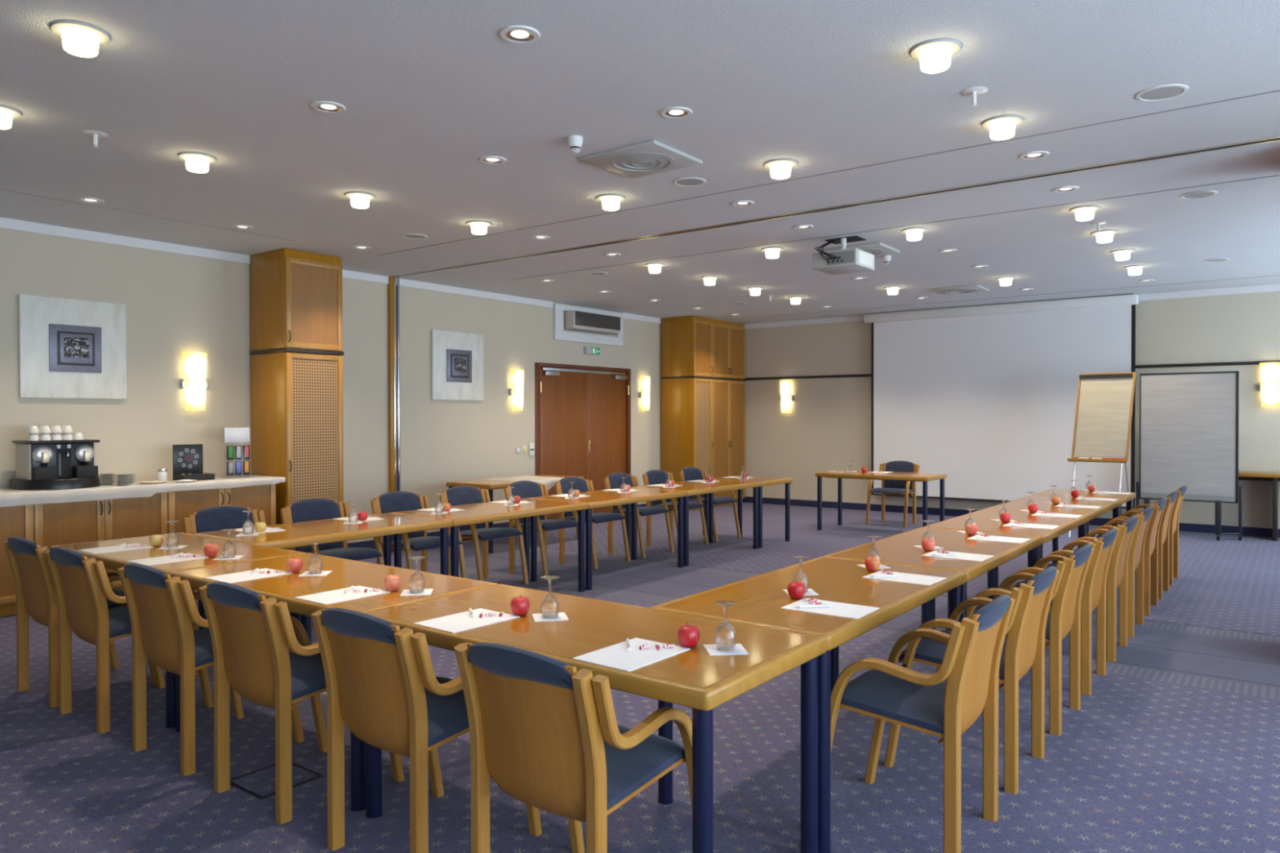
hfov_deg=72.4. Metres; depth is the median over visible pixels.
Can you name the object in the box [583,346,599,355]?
exit sign
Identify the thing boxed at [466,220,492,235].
drum ceiling light
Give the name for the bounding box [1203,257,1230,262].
ceiling speaker
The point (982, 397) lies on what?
projection screen
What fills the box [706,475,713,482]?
apple
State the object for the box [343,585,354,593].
ballpoint pen
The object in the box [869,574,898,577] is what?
ballpoint pen
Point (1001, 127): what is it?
drum ceiling light
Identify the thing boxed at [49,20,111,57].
drum ceiling light
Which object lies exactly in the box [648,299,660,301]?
recessed light
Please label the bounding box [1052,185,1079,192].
recessed light
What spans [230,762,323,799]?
floor hatch
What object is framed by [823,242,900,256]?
ceiling vent
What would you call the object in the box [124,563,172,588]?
cushion
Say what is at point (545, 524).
seat cushion
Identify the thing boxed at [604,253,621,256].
recessed light
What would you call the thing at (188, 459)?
box
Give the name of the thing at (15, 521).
base cabinet
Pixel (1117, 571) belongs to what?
armchair
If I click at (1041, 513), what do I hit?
ballpoint pen
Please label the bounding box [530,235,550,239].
recessed light
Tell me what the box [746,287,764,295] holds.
drum ceiling light
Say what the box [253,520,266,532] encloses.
apple
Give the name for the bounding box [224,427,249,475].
display
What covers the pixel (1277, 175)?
trim
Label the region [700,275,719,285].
drum ceiling light
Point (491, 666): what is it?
cushion
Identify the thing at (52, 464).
coffee machine
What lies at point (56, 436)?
espresso cup
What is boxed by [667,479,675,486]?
apple
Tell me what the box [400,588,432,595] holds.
coaster
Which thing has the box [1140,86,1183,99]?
grille
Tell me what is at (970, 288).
ceiling vent
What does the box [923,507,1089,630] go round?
conference table
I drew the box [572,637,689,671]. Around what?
paper
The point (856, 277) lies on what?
recessed light
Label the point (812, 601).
candy
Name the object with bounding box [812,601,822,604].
candy
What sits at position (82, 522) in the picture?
base cabinet
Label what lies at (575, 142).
smoke detector
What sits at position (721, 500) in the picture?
seat cushion
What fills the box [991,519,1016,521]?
coaster
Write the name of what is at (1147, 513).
cushion
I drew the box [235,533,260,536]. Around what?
coaster
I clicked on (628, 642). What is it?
ballpoint pen
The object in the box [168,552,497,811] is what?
conference table
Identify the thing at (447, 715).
seat cushion
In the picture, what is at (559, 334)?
frame
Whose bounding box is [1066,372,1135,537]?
flip chart
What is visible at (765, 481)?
conference table
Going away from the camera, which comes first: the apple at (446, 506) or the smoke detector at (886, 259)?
the apple at (446, 506)
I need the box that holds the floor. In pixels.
[0,502,1279,852]
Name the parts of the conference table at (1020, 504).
leg, leg, leg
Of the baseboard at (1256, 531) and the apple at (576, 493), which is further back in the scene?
the baseboard at (1256, 531)
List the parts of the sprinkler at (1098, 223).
ceiling plate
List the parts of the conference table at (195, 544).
leg, leg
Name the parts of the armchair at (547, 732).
leg, arm and leg, leg, arm and leg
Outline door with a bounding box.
[534,362,631,519]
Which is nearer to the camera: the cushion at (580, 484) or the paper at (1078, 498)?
the paper at (1078, 498)
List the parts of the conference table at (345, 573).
leg, leg, leg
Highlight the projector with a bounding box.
[812,235,874,275]
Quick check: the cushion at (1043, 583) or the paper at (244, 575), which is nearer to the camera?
the cushion at (1043, 583)
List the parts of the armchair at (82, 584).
leg, leg, arm and leg, arm and leg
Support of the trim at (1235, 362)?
attached to the wall at (828, 426)
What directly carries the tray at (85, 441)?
on the coffee machine
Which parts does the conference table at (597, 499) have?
leg, leg, leg, leg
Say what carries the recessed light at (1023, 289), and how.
in the ceiling
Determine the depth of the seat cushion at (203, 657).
3.59 m
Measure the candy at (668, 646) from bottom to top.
0.012 m
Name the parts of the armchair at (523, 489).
leg, arm and leg, leg, arm and leg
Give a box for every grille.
[404,234,425,238]
[590,272,606,275]
[676,178,702,186]
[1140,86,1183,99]
[1183,191,1213,198]
[1206,258,1226,262]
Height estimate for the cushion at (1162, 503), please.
0.377 m
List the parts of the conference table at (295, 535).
leg, leg, leg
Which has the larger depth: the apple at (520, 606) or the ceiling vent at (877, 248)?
the ceiling vent at (877, 248)
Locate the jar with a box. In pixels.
[156,471,167,480]
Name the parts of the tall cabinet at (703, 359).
door, inset panel, door, inset panel, door, door, inset panel, inset panel, inset panel, inset panel, door, door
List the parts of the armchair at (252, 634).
leg, leg, arm and leg, arm and leg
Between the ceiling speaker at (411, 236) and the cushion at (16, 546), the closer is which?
the cushion at (16, 546)
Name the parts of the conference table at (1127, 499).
leg, leg, leg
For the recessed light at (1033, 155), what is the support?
in the ceiling
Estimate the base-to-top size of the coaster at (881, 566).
0.002 m
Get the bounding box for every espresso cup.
[27,425,39,433]
[28,433,39,440]
[40,425,50,433]
[40,432,50,440]
[51,425,62,432]
[51,432,62,439]
[62,425,72,432]
[62,432,72,439]
[73,432,83,439]
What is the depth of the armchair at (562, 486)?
8.50 m
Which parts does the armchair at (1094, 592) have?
arm and leg, arm and leg, leg, leg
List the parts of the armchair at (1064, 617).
arm and leg, arm and leg, leg, leg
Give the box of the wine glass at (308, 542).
[306,542,323,573]
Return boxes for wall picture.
[17,293,126,399]
[431,329,483,400]
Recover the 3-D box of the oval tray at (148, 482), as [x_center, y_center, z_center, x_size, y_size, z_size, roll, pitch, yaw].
[-3.998,0.459,7.192,0.184,0.012,0.227,0,1,37]
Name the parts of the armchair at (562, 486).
leg, arm and leg, leg, arm and leg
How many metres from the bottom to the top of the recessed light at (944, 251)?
0.007 m
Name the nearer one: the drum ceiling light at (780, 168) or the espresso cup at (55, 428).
the drum ceiling light at (780, 168)
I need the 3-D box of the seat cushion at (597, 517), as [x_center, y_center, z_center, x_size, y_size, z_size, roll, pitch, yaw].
[-0.443,0.876,8.505,0.438,0.069,0.442,0,1,37]
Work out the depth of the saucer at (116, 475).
6.95 m
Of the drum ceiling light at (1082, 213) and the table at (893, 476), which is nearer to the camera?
the drum ceiling light at (1082, 213)
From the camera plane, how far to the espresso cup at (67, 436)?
6.71 m
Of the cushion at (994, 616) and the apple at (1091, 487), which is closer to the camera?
the cushion at (994, 616)
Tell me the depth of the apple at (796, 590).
3.33 m
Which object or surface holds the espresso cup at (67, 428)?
on the espresso cup at (67, 436)
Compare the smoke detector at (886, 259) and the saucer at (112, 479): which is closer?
the saucer at (112, 479)
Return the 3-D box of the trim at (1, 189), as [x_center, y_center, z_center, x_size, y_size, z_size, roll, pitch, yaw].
[-4.948,-1.586,5.028,0.010,0.002,6.500,0,1,37]
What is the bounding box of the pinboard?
[1135,370,1242,540]
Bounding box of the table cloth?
[484,475,564,490]
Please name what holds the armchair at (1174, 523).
on the floor
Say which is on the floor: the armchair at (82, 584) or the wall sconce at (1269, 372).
the armchair at (82, 584)
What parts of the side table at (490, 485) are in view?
leg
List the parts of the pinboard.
rail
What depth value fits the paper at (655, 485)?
8.93 m
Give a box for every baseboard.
[346,503,646,549]
[742,496,1279,537]
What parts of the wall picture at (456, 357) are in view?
relief frame, relief plate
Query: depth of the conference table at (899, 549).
4.58 m
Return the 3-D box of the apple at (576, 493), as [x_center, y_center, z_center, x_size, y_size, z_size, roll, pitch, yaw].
[-0.560,0.581,7.641,0.069,0.074,0.069,0,1,-6]
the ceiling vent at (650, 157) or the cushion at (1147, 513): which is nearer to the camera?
the ceiling vent at (650, 157)
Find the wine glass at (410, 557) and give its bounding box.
[408,556,425,592]
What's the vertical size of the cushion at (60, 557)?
0.377 m
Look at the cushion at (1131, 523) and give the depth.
5.10 m
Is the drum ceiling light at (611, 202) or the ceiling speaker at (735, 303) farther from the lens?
the ceiling speaker at (735, 303)
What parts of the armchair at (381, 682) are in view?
leg, leg, arm and leg, arm and leg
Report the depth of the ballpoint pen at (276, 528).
5.44 m
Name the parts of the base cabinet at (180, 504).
door, inset panel, door, inset panel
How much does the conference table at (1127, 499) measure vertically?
0.720 m
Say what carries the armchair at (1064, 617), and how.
on the floor
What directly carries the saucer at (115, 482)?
on the saucer at (115, 483)
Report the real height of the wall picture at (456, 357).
0.802 m
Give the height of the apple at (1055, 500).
0.074 m
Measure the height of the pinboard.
1.935 m
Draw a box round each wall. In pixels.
[0,227,661,543]
[745,290,1279,528]
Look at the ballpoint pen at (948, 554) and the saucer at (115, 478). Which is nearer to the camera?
the ballpoint pen at (948, 554)
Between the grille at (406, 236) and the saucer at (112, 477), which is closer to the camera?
the saucer at (112, 477)
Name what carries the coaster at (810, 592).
on the conference table at (759, 599)
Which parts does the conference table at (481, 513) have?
leg, leg, leg, leg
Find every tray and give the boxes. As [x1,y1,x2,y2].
[9,475,99,490]
[12,439,100,444]
[139,480,168,484]
[173,472,214,480]
[1066,457,1126,462]
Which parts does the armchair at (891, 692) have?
arm and leg, arm and leg, leg, leg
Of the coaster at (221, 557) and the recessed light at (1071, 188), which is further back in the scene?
the recessed light at (1071, 188)
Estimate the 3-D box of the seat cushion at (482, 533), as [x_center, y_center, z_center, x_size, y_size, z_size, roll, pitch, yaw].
[-1.298,0.889,7.359,0.438,0.069,0.442,0,1,37]
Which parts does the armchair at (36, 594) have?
leg, leg, arm and leg, arm and leg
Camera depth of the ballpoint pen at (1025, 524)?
5.55 m
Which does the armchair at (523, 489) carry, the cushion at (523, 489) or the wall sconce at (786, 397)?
the cushion at (523, 489)
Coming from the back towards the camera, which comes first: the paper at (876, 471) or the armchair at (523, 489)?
the paper at (876, 471)
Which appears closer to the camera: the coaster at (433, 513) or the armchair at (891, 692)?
the armchair at (891, 692)
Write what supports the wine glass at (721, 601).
on the coaster at (722, 649)
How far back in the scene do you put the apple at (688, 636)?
2.63 m
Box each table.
[50,532,306,728]
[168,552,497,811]
[192,512,453,629]
[364,584,826,852]
[390,497,588,591]
[445,474,583,553]
[527,487,686,590]
[631,479,760,566]
[650,556,966,852]
[709,475,792,548]
[815,470,946,530]
[823,527,1042,692]
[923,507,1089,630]
[989,494,1122,588]
[1034,488,1135,563]
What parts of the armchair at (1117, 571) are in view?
arm and leg, arm and leg, leg, leg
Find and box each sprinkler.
[82,129,108,148]
[765,294,774,301]
[960,86,987,107]
[1089,221,1106,232]
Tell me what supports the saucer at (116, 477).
on the saucer at (115, 478)
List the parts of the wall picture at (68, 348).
relief frame, relief plate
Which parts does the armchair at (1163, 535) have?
arm and leg, arm and leg, leg, leg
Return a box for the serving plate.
[173,480,197,482]
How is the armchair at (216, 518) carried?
on the floor
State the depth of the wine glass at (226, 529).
4.35 m
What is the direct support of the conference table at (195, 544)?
on the floor
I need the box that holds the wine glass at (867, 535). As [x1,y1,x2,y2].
[866,535,880,563]
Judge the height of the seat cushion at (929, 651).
0.069 m
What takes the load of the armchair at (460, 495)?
on the floor
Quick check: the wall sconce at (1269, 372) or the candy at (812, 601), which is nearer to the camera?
the candy at (812, 601)
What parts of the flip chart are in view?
leg, leg, leg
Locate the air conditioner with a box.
[563,310,620,334]
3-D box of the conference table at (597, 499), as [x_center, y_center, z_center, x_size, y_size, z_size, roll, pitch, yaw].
[-0.269,0.975,7.915,0.715,0.720,1.428,0,1,37]
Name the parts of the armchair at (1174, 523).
arm and leg, arm and leg, leg, leg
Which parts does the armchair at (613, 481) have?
leg, arm and leg, leg, arm and leg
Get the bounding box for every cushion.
[7,536,40,555]
[49,546,88,568]
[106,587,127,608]
[108,605,204,638]
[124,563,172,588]
[193,627,213,667]
[195,506,253,533]
[206,582,262,612]
[288,652,326,700]
[290,497,343,552]
[306,547,382,560]
[321,608,395,644]
[379,491,423,541]
[382,536,462,551]
[424,676,469,747]
[446,485,485,531]
[448,527,523,540]
[467,642,573,689]
[510,480,544,523]
[513,519,577,530]
[559,476,588,516]
[564,512,626,523]
[602,724,685,809]
[608,472,633,510]
[612,506,670,515]
[646,469,671,505]
[652,501,704,509]
[681,466,704,499]
[688,496,737,504]
[840,669,946,734]
[869,487,914,494]
[884,460,913,489]
[898,630,1005,679]
[969,594,1010,631]
[973,604,1050,639]
[1011,580,1052,605]
[1026,565,1056,595]
[1046,562,1057,567]
[1067,543,1092,568]
[1097,528,1117,548]
[1120,515,1137,533]
[1139,506,1153,521]
[1154,497,1167,511]
[1166,490,1177,503]
[1176,485,1186,497]
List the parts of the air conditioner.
panel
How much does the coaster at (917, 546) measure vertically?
0.002 m
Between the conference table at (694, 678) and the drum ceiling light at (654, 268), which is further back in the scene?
the drum ceiling light at (654, 268)
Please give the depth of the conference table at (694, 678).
2.75 m
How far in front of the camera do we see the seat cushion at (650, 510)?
9.01 m
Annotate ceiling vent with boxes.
[580,139,702,178]
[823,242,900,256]
[931,284,989,294]
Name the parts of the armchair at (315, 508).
leg, arm and leg, leg, arm and leg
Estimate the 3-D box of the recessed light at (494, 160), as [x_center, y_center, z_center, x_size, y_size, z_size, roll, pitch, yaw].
[-0.879,-1.592,5.223,0.164,0.007,0.164,0,1,37]
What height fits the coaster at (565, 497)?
0.002 m
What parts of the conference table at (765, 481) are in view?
leg, leg, leg, leg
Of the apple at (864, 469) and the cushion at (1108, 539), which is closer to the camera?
the cushion at (1108, 539)
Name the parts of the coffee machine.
panel, capsule drawer, spout, lever, capsule drawer, spout, lever, panel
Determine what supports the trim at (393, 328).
attached to the wall at (175, 304)
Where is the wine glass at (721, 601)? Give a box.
[714,600,737,649]
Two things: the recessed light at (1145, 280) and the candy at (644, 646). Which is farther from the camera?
the recessed light at (1145, 280)
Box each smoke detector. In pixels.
[567,134,582,153]
[881,255,891,265]
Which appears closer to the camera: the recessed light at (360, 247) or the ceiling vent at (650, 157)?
the ceiling vent at (650, 157)
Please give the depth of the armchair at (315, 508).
6.30 m
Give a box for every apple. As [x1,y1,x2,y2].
[149,533,163,546]
[203,542,218,557]
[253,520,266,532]
[286,555,302,573]
[356,511,368,520]
[383,573,400,591]
[441,502,451,511]
[510,594,529,615]
[511,494,520,503]
[572,488,579,497]
[623,484,630,491]
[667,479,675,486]
[677,622,699,648]
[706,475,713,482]
[741,472,747,478]
[787,579,805,599]
[861,466,866,472]
[864,555,879,571]
[921,537,935,551]
[964,523,977,535]
[1000,512,1011,523]
[1027,503,1038,512]
[1051,495,1060,504]
[1071,488,1079,497]
[1087,483,1095,491]
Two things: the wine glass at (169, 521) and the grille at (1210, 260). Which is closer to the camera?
the wine glass at (169, 521)
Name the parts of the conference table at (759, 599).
leg, leg, leg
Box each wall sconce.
[180,351,208,410]
[509,368,524,410]
[639,376,650,410]
[779,380,793,413]
[1258,362,1279,407]
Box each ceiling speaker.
[401,233,427,239]
[587,271,608,275]
[673,177,706,186]
[730,302,746,304]
[1135,84,1188,101]
[1180,190,1217,199]
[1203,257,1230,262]
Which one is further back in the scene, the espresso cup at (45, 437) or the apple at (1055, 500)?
the apple at (1055, 500)
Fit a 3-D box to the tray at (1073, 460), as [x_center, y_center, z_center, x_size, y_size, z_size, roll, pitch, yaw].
[5.383,0.403,10.303,0.616,0.042,0.083,0,1,37]
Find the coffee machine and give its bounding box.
[9,439,100,490]
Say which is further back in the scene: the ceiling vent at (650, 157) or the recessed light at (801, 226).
the recessed light at (801, 226)
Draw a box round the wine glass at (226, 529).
[221,528,236,556]
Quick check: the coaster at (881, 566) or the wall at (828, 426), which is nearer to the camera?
the coaster at (881, 566)
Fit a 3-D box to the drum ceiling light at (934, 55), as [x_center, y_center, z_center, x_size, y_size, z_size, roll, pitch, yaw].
[1.239,-1.542,3.665,0.206,0.081,0.206,0,1,37]
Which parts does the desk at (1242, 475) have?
wall rail, support panel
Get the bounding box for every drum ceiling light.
[0,104,22,129]
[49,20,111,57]
[177,151,216,173]
[344,191,375,208]
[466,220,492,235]
[595,193,625,210]
[644,262,665,273]
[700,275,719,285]
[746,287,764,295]
[760,246,783,258]
[763,158,797,179]
[787,296,804,304]
[884,286,902,294]
[901,226,927,240]
[909,38,961,73]
[981,115,1023,140]
[995,276,1015,285]
[1069,204,1100,221]
[1090,229,1118,243]
[1110,248,1135,260]
[1124,265,1146,275]
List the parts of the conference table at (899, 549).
leg, leg, leg, leg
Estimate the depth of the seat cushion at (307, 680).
3.21 m
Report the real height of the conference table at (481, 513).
0.720 m
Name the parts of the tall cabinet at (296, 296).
door, inset panel, door, inset panel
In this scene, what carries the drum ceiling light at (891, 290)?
attached to the ceiling
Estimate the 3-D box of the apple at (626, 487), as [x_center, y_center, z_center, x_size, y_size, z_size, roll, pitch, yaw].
[-0.123,0.574,8.222,0.069,0.074,0.069,0,1,29]
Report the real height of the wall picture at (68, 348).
0.802 m
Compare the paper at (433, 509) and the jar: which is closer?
the paper at (433, 509)
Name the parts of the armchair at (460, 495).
leg, arm and leg, leg, arm and leg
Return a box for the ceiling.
[0,0,1279,324]
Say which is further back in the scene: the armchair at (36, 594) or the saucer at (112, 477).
the saucer at (112, 477)
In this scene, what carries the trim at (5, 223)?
attached to the wall at (175, 304)
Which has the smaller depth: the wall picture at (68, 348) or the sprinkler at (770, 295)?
the wall picture at (68, 348)
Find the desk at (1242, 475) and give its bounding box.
[1238,471,1279,541]
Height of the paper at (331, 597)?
0.002 m
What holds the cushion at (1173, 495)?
on the armchair at (1163, 535)
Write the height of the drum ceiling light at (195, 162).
0.081 m
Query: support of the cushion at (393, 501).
on the armchair at (393, 501)
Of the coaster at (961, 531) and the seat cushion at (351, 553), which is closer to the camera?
the coaster at (961, 531)
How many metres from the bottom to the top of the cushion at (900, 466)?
0.377 m
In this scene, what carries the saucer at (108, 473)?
on the saucer at (112, 474)
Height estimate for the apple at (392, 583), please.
0.074 m
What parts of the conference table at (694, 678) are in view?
leg, leg, leg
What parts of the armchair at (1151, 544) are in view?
arm and leg, arm and leg, leg, leg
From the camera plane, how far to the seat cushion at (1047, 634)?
3.98 m
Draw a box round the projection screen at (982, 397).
[863,293,1138,508]
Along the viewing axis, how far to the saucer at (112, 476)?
7.01 m
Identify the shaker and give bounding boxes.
[156,467,167,480]
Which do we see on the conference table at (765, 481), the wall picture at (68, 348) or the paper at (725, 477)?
the paper at (725, 477)
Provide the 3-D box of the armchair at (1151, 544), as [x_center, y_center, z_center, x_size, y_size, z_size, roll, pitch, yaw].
[3.585,0.930,6.506,0.578,0.830,0.545,0,1,37]
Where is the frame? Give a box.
[552,303,622,346]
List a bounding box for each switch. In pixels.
[515,447,519,453]
[522,444,526,453]
[528,443,533,455]
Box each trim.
[0,189,297,241]
[0,217,661,324]
[377,89,1279,255]
[387,276,399,492]
[391,136,1279,277]
[515,174,1279,279]
[728,275,1279,319]
[744,284,1279,328]
[744,360,1279,380]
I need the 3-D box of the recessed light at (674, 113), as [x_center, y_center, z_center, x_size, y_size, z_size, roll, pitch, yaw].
[0.183,-1.585,4.417,0.164,0.007,0.164,0,1,37]
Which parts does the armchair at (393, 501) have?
leg, arm and leg, leg, arm and leg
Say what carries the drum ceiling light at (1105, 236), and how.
attached to the ceiling
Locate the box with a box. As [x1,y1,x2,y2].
[172,444,214,480]
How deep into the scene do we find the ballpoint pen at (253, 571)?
3.91 m
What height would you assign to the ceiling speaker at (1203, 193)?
0.006 m
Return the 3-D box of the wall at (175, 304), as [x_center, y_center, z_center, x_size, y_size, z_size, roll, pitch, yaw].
[-3.298,-0.152,9.030,0.200,2.960,15.250,0,1,37]
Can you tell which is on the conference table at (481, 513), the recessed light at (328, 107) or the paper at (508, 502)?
the paper at (508, 502)
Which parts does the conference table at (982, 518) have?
leg, leg, leg, leg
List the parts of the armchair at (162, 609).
leg, leg, arm and leg, arm and leg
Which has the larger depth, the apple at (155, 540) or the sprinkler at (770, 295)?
the sprinkler at (770, 295)
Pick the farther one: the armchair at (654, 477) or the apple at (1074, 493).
the armchair at (654, 477)
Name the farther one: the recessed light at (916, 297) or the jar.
the recessed light at (916, 297)
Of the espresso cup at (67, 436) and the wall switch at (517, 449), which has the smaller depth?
the espresso cup at (67, 436)
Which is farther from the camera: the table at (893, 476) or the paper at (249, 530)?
the table at (893, 476)
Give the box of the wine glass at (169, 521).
[165,520,179,546]
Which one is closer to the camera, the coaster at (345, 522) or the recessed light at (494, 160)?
the recessed light at (494, 160)
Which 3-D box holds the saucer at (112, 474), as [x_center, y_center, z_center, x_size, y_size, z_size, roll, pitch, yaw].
[-4.291,0.397,7.036,0.123,0.012,0.123,0,1,37]
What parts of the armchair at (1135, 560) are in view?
arm and leg, arm and leg, leg, leg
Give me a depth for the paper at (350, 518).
6.01 m
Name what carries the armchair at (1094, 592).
on the floor
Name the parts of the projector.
panel, panel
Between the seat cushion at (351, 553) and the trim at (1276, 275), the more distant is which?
the trim at (1276, 275)
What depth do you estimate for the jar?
7.33 m
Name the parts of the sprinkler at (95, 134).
ceiling plate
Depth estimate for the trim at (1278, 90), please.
5.23 m
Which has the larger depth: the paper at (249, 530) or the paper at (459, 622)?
the paper at (249, 530)
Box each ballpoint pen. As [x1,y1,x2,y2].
[116,542,126,547]
[170,552,183,558]
[249,568,258,574]
[266,527,281,529]
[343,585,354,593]
[468,608,473,617]
[626,638,631,651]
[794,604,830,608]
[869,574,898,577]
[931,553,956,555]
[975,536,997,538]
[1010,523,1028,525]
[1038,513,1056,515]
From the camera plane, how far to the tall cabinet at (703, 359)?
13.59 m
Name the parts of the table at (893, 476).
leg, leg, under frame, leg, leg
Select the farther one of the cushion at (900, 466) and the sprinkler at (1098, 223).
the cushion at (900, 466)
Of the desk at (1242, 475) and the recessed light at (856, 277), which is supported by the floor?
the desk at (1242, 475)
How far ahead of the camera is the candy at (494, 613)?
3.05 m
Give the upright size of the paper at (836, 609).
0.002 m
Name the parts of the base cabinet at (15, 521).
inset panel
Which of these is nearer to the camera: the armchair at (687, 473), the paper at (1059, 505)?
the paper at (1059, 505)
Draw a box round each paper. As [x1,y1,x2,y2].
[77,543,153,554]
[127,553,208,565]
[203,568,291,583]
[231,527,285,533]
[293,585,390,604]
[332,515,383,521]
[413,608,519,633]
[417,507,465,511]
[488,500,532,504]
[549,493,590,497]
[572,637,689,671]
[601,488,639,491]
[647,484,679,486]
[686,480,719,482]
[724,476,750,478]
[780,598,879,619]
[862,570,946,586]
[869,471,891,473]
[921,550,994,561]
[968,534,1031,543]
[1003,522,1060,529]
[1032,512,1082,518]
[1054,504,1102,508]
[1075,497,1118,501]
[1092,491,1130,494]
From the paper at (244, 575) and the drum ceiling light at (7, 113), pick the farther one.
the drum ceiling light at (7, 113)
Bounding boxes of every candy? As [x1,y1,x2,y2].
[485,612,495,616]
[639,644,649,649]
[655,643,660,650]
[663,644,674,648]
[808,600,817,604]
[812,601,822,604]
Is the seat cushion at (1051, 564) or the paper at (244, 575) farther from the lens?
the seat cushion at (1051, 564)
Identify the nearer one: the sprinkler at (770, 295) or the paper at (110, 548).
the paper at (110, 548)
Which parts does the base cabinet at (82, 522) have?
door, inset panel, handle, handle, door, inset panel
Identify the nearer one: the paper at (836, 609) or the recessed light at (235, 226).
the paper at (836, 609)
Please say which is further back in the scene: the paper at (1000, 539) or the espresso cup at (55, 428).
the espresso cup at (55, 428)
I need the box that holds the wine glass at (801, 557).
[791,555,808,592]
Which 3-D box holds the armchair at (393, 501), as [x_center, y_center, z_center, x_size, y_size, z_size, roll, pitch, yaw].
[-1.739,0.936,6.845,0.578,0.830,0.545,0,1,37]
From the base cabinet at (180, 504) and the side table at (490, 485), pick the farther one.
the side table at (490, 485)
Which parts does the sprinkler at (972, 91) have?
ceiling plate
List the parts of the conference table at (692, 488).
leg, leg, leg, leg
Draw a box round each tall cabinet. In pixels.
[249,248,343,549]
[661,315,745,510]
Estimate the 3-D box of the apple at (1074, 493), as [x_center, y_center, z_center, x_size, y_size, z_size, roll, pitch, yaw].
[3.753,0.575,7.536,0.069,0.074,0.069,0,1,33]
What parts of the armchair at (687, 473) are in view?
arm and leg, leg, arm and leg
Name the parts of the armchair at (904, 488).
arm and leg, leg, arm and leg, leg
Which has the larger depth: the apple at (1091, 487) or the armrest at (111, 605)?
the apple at (1091, 487)
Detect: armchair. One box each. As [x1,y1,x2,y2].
[3,536,156,707]
[44,546,213,733]
[117,563,304,776]
[182,506,294,610]
[198,582,404,824]
[280,497,384,613]
[311,608,542,852]
[370,491,466,578]
[439,485,528,584]
[453,642,692,852]
[503,480,585,580]
[554,476,631,568]
[603,472,674,558]
[642,469,708,546]
[678,466,741,542]
[831,594,1015,852]
[865,460,919,527]
[884,565,1059,794]
[966,543,1093,736]
[1005,528,1118,695]
[1041,515,1137,662]
[1053,506,1153,637]
[1076,497,1167,616]
[1095,490,1177,599]
[1121,485,1186,585]
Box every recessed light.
[76,196,104,203]
[231,224,253,229]
[311,100,346,113]
[352,245,371,249]
[479,155,506,164]
[499,25,540,44]
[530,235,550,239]
[539,279,554,282]
[597,290,610,293]
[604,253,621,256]
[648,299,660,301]
[660,106,692,119]
[731,200,754,206]
[793,224,813,229]
[852,276,866,279]
[915,297,928,298]
[938,248,957,253]
[971,264,988,268]
[1018,151,1049,159]
[1018,288,1033,290]
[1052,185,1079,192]
[1137,279,1154,282]
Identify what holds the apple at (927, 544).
on the conference table at (899, 549)
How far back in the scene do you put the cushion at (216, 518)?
5.83 m
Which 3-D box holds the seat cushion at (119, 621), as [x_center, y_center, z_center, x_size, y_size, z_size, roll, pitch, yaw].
[-2.454,0.924,4.261,0.442,0.069,0.438,0,1,37]
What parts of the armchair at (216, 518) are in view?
arm and leg, leg, leg, arm and leg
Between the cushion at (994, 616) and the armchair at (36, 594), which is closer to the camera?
the cushion at (994, 616)
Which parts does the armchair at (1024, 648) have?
arm and leg, arm and leg, leg, leg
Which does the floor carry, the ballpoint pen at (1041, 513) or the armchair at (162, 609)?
the armchair at (162, 609)
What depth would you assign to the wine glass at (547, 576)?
3.05 m
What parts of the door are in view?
closer rail, handle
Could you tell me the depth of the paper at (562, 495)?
7.74 m
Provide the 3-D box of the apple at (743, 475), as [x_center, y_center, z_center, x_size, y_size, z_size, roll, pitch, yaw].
[1.190,0.554,9.963,0.069,0.074,0.069,0,1,-25]
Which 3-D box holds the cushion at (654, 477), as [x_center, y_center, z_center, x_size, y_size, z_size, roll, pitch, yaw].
[0.195,0.675,9.813,0.129,0.377,0.380,0,1,37]
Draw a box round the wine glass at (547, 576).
[540,575,559,618]
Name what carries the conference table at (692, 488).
on the floor
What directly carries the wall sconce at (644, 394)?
attached to the wall at (175, 304)
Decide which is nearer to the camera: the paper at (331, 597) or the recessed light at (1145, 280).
the paper at (331, 597)
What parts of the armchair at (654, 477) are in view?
leg, arm and leg, leg, arm and leg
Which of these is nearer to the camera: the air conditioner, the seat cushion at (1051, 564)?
the seat cushion at (1051, 564)
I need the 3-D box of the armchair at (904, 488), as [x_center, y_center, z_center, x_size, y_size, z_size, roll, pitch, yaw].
[3.351,0.878,11.552,0.545,0.830,0.578,0,1,37]
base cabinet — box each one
[0,504,33,617]
[33,492,167,591]
[167,484,275,533]
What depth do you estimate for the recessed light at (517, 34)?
3.51 m
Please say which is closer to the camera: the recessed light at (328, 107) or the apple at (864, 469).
the recessed light at (328, 107)
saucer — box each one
[97,472,114,475]
[97,474,115,476]
[99,475,115,478]
[99,477,115,479]
[99,479,115,481]
[99,480,115,483]
[99,482,115,484]
[115,473,132,475]
[115,475,131,477]
[115,476,131,479]
[115,478,131,480]
[115,480,131,482]
[115,481,131,484]
[115,483,131,485]
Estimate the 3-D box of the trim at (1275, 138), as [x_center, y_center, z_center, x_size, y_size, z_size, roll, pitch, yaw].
[1.386,-1.610,6.476,10.200,0.006,0.090,0,1,37]
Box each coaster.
[157,545,186,549]
[213,555,244,559]
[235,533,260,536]
[298,570,332,576]
[342,521,363,524]
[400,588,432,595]
[430,511,448,514]
[502,503,519,506]
[532,612,568,622]
[564,497,578,498]
[703,644,748,655]
[782,588,818,595]
[857,564,891,568]
[912,545,942,549]
[956,530,983,533]
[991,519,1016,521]

